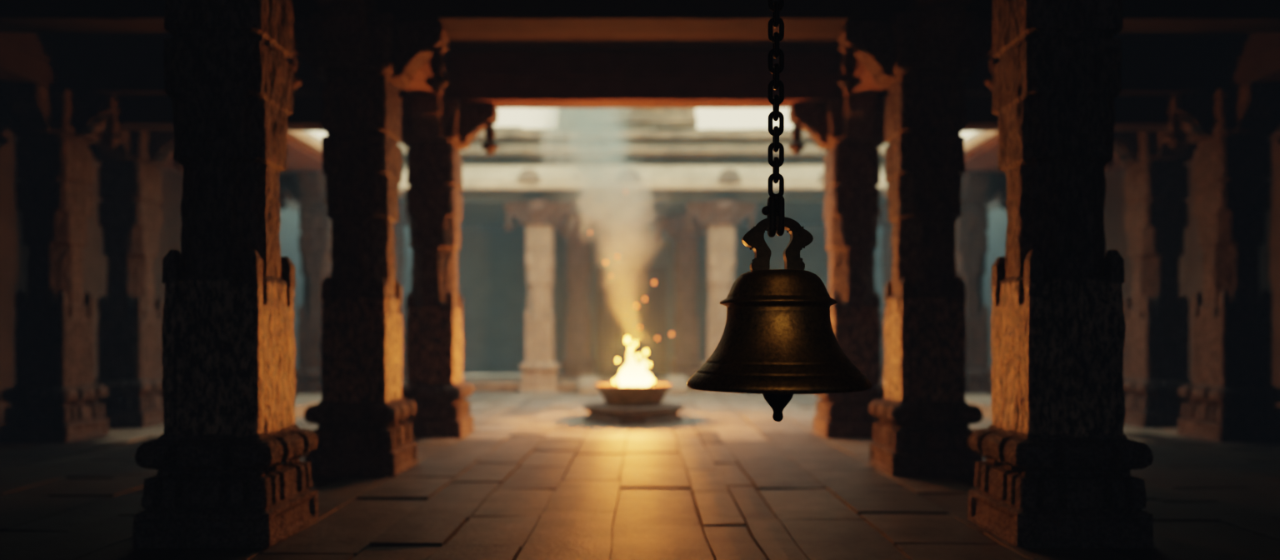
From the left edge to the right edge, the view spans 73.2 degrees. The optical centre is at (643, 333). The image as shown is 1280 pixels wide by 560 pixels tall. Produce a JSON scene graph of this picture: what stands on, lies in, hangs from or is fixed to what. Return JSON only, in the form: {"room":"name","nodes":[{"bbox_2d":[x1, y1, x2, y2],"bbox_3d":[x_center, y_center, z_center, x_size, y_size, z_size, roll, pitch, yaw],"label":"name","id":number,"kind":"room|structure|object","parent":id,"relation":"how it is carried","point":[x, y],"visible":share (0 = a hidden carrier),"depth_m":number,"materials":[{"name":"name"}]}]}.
{"room":"house of worship","nodes":[
{"label":"house of worship","id":0,"kind":"room"},
{"bbox_2d":[0,130,304,424],"bbox_3d":[-10.077,-1.002,20.000,0.400,5.036,14.027,0,0,0],"label":"wall","id":1,"kind":"structure","parent":0,"point":[13,253],"depth_m":15.44,"materials":[{"name":"stone"}]},
{"bbox_2d":[284,200,300,210],"bbox_3d":[-10.400,-1.300,11.400,0.400,5.600,31.200,0,0,0],"label":"wall","id":2,"kind":"structure","parent":0,"point":[292,204],"depth_m":25.17,"materials":[{"name":"grey stone"}]},
{"bbox_2d":[0,390,1279,559],"bbox_3d":[0.000,1.535,11.499,20.428,0.094,31.026,0,0,0],"label":"floor","id":3,"kind":"structure","parent":0,"point":[497,491],"depth_m":7.97,"materials":[{"name":"stone"}]},
{"bbox_2d":[0,83,124,442],"bbox_3d":[-8.402,-0.940,12.335,1.676,4.880,1.338,0,0,-36],"label":"stone pillar","id":4,"kind":"structure","parent":3,"relation":"on","point":[53,397],"depth_m":12.01,"materials":[{"name":"stone"}]},
{"bbox_2d":[0,32,62,88],"bbox_3d":[-8.402,-3.737,4.301,0.565,0.720,16.408,0,0,0],"label":"beam","id":5,"kind":"structure","parent":4,"relation":"on","point":[25,57],"depth_m":11.51,"materials":[{"name":"brown stone"}]},
{"bbox_2d":[0,40,408,131],"bbox_3d":[-6.774,-3.559,12.509,6.763,1.076,0.913,0,0,0],"label":"stone lintel","id":6,"kind":"object","parent":4,"relation":"on","point":[132,72],"visible":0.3,"depth_m":12.06,"materials":[{"name":"brown stone"}]},
{"bbox_2d":[88,130,183,428],"bbox_3d":[-8.402,-0.940,14.150,1.676,4.880,1.338,0,0,-36],"label":"stone pillar","id":7,"kind":"structure","parent":3,"relation":"on","point":[130,322],"depth_m":13.82,"materials":[{"name":"stone"}]},
{"bbox_2d":[162,135,322,200],"bbox_3d":[-8.101,-3.597,17.527,3.524,0.428,9.160,0,0,0],"label":"wing roof","id":8,"kind":"structure","parent":7,"relation":"on","point":[299,157],"depth_m":17.01,"materials":[{"name":"stone"}]},
{"bbox_2d":[286,130,403,196],"bbox_3d":[-6.610,-3.790,17.500,0.980,0.620,9.000,0,0,0],"label":"eave","id":9,"kind":"object","parent":8,"relation":"attached to","point":[307,138],"visible":0.17,"depth_m":15.92},
{"bbox_2d":[132,0,318,548],"bbox_3d":[-3.095,-0.940,6.494,1.676,4.880,1.338,0,0,36],"label":"stone pillar","id":10,"kind":"structure","parent":3,"relation":"on","point":[231,474],"depth_m":6.16,"materials":[{"name":"stone"}]},
{"bbox_2d":[294,383,404,418],"bbox_3d":[-6.649,1.389,18.348,1.117,0.236,7.512,0,0,0],"label":"stone platform","id":11,"kind":"object","parent":3,"relation":"on","point":[302,402],"visible":0.12,"depth_m":16.11,"materials":[{"name":"beige stone"}]},
{"bbox_2d":[279,170,331,394],"bbox_3d":[-6.970,-0.940,18.600,1.676,4.880,1.338,0,0,36],"label":"stone pillar","id":12,"kind":"structure","parent":11,"relation":"on","point":[307,188],"depth_m":18.26,"materials":[{"name":"stone"}]},
{"bbox_2d":[285,3,449,476],"bbox_3d":[-3.095,-0.940,9.530,1.676,4.880,1.338,0,0,-36],"label":"stone pillar","id":13,"kind":"structure","parent":3,"relation":"on","point":[362,58],"depth_m":9.19,"materials":[{"name":"stone"}]},
{"bbox_2d":[315,0,449,98],"bbox_3d":[-3.095,-3.737,4.299,0.565,0.718,16.407,0,0,0],"label":"beam","id":14,"kind":"structure","parent":13,"relation":"on","point":[418,85],"depth_m":11.49,"materials":[{"name":"brown stone"}]},
{"bbox_2d":[0,0,1279,33],"bbox_3d":[-0.001,-3.750,9.530,20.305,0.713,0.454,0,0,0],"label":"ceiling","id":15,"kind":"structure","parent":13,"relation":"on","point":[16,16],"depth_m":9.31,"materials":[{"name":"brown stone"}]},
{"bbox_2d":[400,93,499,438],"bbox_3d":[-3.095,-0.940,12.830,1.676,4.880,1.338,0,0,36],"label":"stone pillar","id":16,"kind":"structure","parent":3,"relation":"on","point":[435,128],"depth_m":12.49,"materials":[{"name":"stone"}]},
{"bbox_2d":[445,50,841,108],"bbox_3d":[0.000,-3.736,12.702,6.798,0.721,0.530,0,0,0],"label":"stone lintel","id":17,"kind":"object","parent":16,"relation":"on","point":[559,79],"visible":0.77,"depth_m":12.49,"materials":[{"name":"brown stone"}]},
{"bbox_2d":[577,375,599,394],"bbox_3d":[-1.377,1.290,21.800,0.520,0.420,0.800,0,0,0],"label":"stair stone","id":18,"kind":"structure","parent":3,"relation":"on","point":[586,382],"depth_m":21.56,"materials":[{"name":"beige stone"}]},
{"bbox_2d":[583,401,683,425],"bbox_3d":[-0.170,1.360,14.850,1.513,0.280,1.513,0,0,45],"label":"altar","id":19,"kind":"object","parent":3,"relation":"on","point":[599,412],"visible":0.89,"depth_m":14.27,"materials":[{"name":"stone"}]},
{"bbox_2d":[594,382,673,406],"bbox_3d":[-0.170,1.048,14.850,1.360,0.345,1.360,0,0,0],"label":"bowl","id":20,"kind":"object","parent":19,"relation":"on","point":[614,394],"visible":0.92,"depth_m":14.39,"materials":[{"name":"brown metal"}]},
{"bbox_2d":[613,336,654,385],"bbox_3d":[-0.163,0.477,14.860,0.623,0.845,0.409,0,0,20],"label":"fire","id":21,"kind":"object","parent":20,"relation":"in","point":[632,373],"visible":0.99,"depth_m":14.78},
{"bbox_2d":[295,375,991,391],"bbox_3d":[-0.003,1.365,24.474,19.415,0.290,4.667,0,0,0],"label":"stone platform","id":22,"kind":"object","parent":3,"relation":"on","point":[480,382],"visible":0.12,"depth_m":22.25,"materials":[{"name":"beige stone"}]},
{"bbox_2d":[394,200,409,383],"bbox_3d":[-6.620,-0.940,22.450,1.676,4.880,1.338,0,0,-36],"label":"stone pillar","id":23,"kind":"structure","parent":22,"relation":"on","point":[399,234],"depth_m":22.28,"materials":[{"name":"stone"}]},
{"bbox_2d":[398,172,887,224],"bbox_3d":[0.000,-3.740,24.474,14.027,0.750,4.872,0,0,0],"label":"beam","id":24,"kind":"structure","parent":23,"relation":"on","point":[480,207],"depth_m":22.20,"materials":[{"name":"grey stone"}]},
{"bbox_2d":[398,126,888,173],"bbox_3d":[0.003,-4.769,22.978,15.029,1.363,1.305,0,0,0],"label":"parapet","id":25,"kind":"object","parent":24,"relation":"on","point":[518,146],"visible":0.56,"depth_m":22.57,"materials":[{"name":"stone"}]},
{"bbox_2d":[556,107,697,129],"bbox_3d":[-0.427,-6.904,23.928,3.770,2.870,2.198,0,0,0],"label":"gate tower","id":26,"kind":"object","parent":25,"relation":"on","point":[612,117],"visible":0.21,"depth_m":22.96,"materials":[{"name":"stone"}]},
{"bbox_2d":[399,165,887,189],"bbox_3d":[0.000,-3.990,22.075,12.200,0.780,1.050,0,0,0],"label":"eave","id":27,"kind":"object","parent":24,"relation":"attached to","point":[473,177],"visible":0.65,"depth_m":21.74},
{"bbox_2d":[503,199,575,392],"bbox_3d":[-2.690,-0.940,22.450,1.676,4.880,1.338,0,0,36],"label":"stone pillar","id":28,"kind":"structure","parent":22,"relation":"on","point":[540,374],"depth_m":22.11,"materials":[{"name":"stone"}]},
{"bbox_2d":[552,215,610,378],"bbox_3d":[-1.900,-0.940,25.300,1.676,4.880,1.338,0,0,36],"label":"stone pillar","id":29,"kind":"structure","parent":22,"relation":"on","point":[578,362],"depth_m":24.96,"materials":[{"name":"stone"}]},
{"bbox_2d":[654,215,708,378],"bbox_3d":[1.250,-0.940,25.300,1.676,4.880,1.338,0,0,36],"label":"stone pillar","id":30,"kind":"structure","parent":22,"relation":"on","point":[686,362],"depth_m":24.96,"materials":[{"name":"stone"}]},
{"bbox_2d":[685,199,756,392],"bbox_3d":[2.020,-0.940,22.450,1.676,4.880,1.338,0,0,36],"label":"stone pillar","id":31,"kind":"structure","parent":22,"relation":"on","point":[721,217],"depth_m":22.12,"materials":[{"name":"stone"}]},
{"bbox_2d":[877,200,892,383],"bbox_3d":[6.620,-0.940,22.450,1.676,4.880,1.338,0,0,36],"label":"stone pillar","id":32,"kind":"structure","parent":22,"relation":"on","point":[883,222],"depth_m":22.28,"materials":[{"name":"stone"}]},
{"bbox_2d":[562,394,765,559],"bbox_3d":[0.000,1.698,11.650,20.800,0.305,31.700,0,0,0],"label":"trim","id":33,"kind":"structure","parent":3,"relation":"attached to","point":[619,477],"depth_m":8.14,"materials":[{"name":"stone"}]},
{"bbox_2d":[665,375,687,394],"bbox_3d":[0.835,1.290,21.800,0.520,0.420,0.800,0,0,0],"label":"stair stone","id":34,"kind":"structure","parent":3,"relation":"on","point":[679,382],"depth_m":21.56,"materials":[{"name":"beige stone"}]},
{"bbox_2d":[787,93,885,438],"bbox_3d":[3.095,-0.940,12.830,1.676,4.880,1.338,0,0,-36],"label":"stone pillar","id":35,"kind":"structure","parent":3,"relation":"on","point":[850,128],"depth_m":12.49,"materials":[{"name":"stone"}]},
{"bbox_2d":[837,3,999,476],"bbox_3d":[3.095,-0.940,9.530,1.676,4.880,1.338,0,0,-36],"label":"stone pillar","id":36,"kind":"structure","parent":3,"relation":"on","point":[924,57],"depth_m":9.19,"materials":[{"name":"stone"}]},
{"bbox_2d":[837,0,970,98],"bbox_3d":[3.094,-3.738,4.300,0.566,0.720,16.406,0,0,0],"label":"beam","id":37,"kind":"structure","parent":36,"relation":"on","point":[867,85],"depth_m":11.46,"materials":[{"name":"brown stone"}]},
{"bbox_2d":[880,383,992,418],"bbox_3d":[6.651,1.390,18.352,1.119,0.240,7.515,0,0,0],"label":"stone platform","id":38,"kind":"object","parent":3,"relation":"on","point":[983,402],"visible":0.1,"depth_m":16.12,"materials":[{"name":"beige stone"}]},
{"bbox_2d":[955,170,1006,394],"bbox_3d":[6.970,-0.940,18.600,1.676,4.880,1.338,0,0,-36],"label":"stone pillar","id":39,"kind":"structure","parent":38,"relation":"on","point":[978,188],"depth_m":18.26,"materials":[{"name":"stone"}]},
{"bbox_2d":[967,0,1153,548],"bbox_3d":[3.095,-0.940,6.494,1.676,4.880,1.338,0,0,36],"label":"stone pillar","id":40,"kind":"structure","parent":3,"relation":"on","point":[1055,472],"depth_m":6.16,"materials":[{"name":"stone"}]},
{"bbox_2d":[1104,130,1198,428],"bbox_3d":[8.402,-0.940,14.150,1.676,4.880,1.338,0,0,36],"label":"stone pillar","id":41,"kind":"structure","parent":3,"relation":"on","point":[1156,357],"depth_m":13.82,"materials":[{"name":"stone"}]},
{"bbox_2d":[964,135,1124,200],"bbox_3d":[8.103,-3.600,17.535,3.526,0.431,9.160,0,0,0],"label":"wing roof","id":42,"kind":"structure","parent":41,"relation":"on","point":[985,157],"depth_m":17.01,"materials":[{"name":"stone"}]},
{"bbox_2d":[883,130,999,196],"bbox_3d":[6.610,-3.790,17.500,0.980,0.620,9.000,0,0,0],"label":"eave","id":43,"kind":"object","parent":42,"relation":"attached to","point":[978,138],"visible":0.17,"depth_m":15.94},
{"bbox_2d":[1161,83,1279,442],"bbox_3d":[8.402,-0.940,12.335,1.676,4.880,1.338,0,0,36],"label":"stone pillar","id":44,"kind":"structure","parent":3,"relation":"on","point":[1232,397],"depth_m":12.01,"materials":[{"name":"stone"}]},
{"bbox_2d":[878,40,1279,131],"bbox_3d":[6.773,-3.560,12.509,6.764,1.072,0.914,0,0,0],"label":"stone lintel","id":45,"kind":"object","parent":44,"relation":"on","point":[1152,72],"visible":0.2,"depth_m":12.06,"materials":[{"name":"brown stone"}]},
{"bbox_2d":[1224,31,1279,88],"bbox_3d":[8.403,-3.738,4.299,0.566,0.717,16.406,0,0,0],"label":"beam","id":46,"kind":"structure","parent":44,"relation":"on","point":[1252,57],"depth_m":11.56,"materials":[{"name":"brown stone"}]},
{"bbox_2d":[401,224,884,374],"bbox_3d":[0.001,-1.202,27.152,20.429,5.028,0.526,0,0,0],"label":"wall","id":47,"kind":"structure","parent":0,"point":[492,279],"depth_m":27.00,"materials":[{"name":"grey stone"}]},
{"bbox_2d":[595,266,666,374],"bbox_3d":[-0.375,-0.400,27.560,2.350,3.800,0.280,0,0,0],"label":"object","id":48,"kind":"structure","parent":47,"relation":"in","point":[618,318],"depth_m":27.42,"materials":[{"name":"beige"}]},
{"bbox_2d":[44,31,1243,51],"bbox_3d":[0.000,-4.300,4.400,20.800,0.400,17.200,0,0,0],"label":"ceiling","id":49,"kind":"structure","parent":0,"point":[821,41],"depth_m":12.07,"materials":[{"name":"brown stone"}]},
{"bbox_2d":[761,0,784,237],"bbox_3d":[0.615,-2.282,4.000,0.240,3.676,0.240,0,0,0],"label":"chain","id":50,"kind":"object","parent":49,"relation":"hanging from","point":[775,207],"visible":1,"depth_m":3.99,"materials":[{"name":"black metal"}]},
{"bbox_2d":[686,216,872,421],"bbox_3d":[0.624,-0.064,4.000,0.846,0.947,0.846,0,0,21],"label":"bell","id":51,"kind":"object","parent":50,"relation":"hanging from","point":[778,342],"visible":0.99,"depth_m":3.78,"materials":[{"name":"brown metal"}]},
{"bbox_2d":[985,200,1002,211],"bbox_3d":[10.400,-1.300,11.400,0.400,5.600,31.200,0,0,0],"label":"wall","id":52,"kind":"structure","parent":0,"point":[993,205],"depth_m":25.11,"materials":[{"name":"grey stone"}]},
{"bbox_2d":[982,131,1279,407],"bbox_3d":[10.076,-0.997,19.997,0.387,5.025,14.032,0,0,0],"label":"wall","id":53,"kind":"structure","parent":0,"point":[1191,264],"depth_m":15.62,"materials":[{"name":"grey stone"}]}
]}

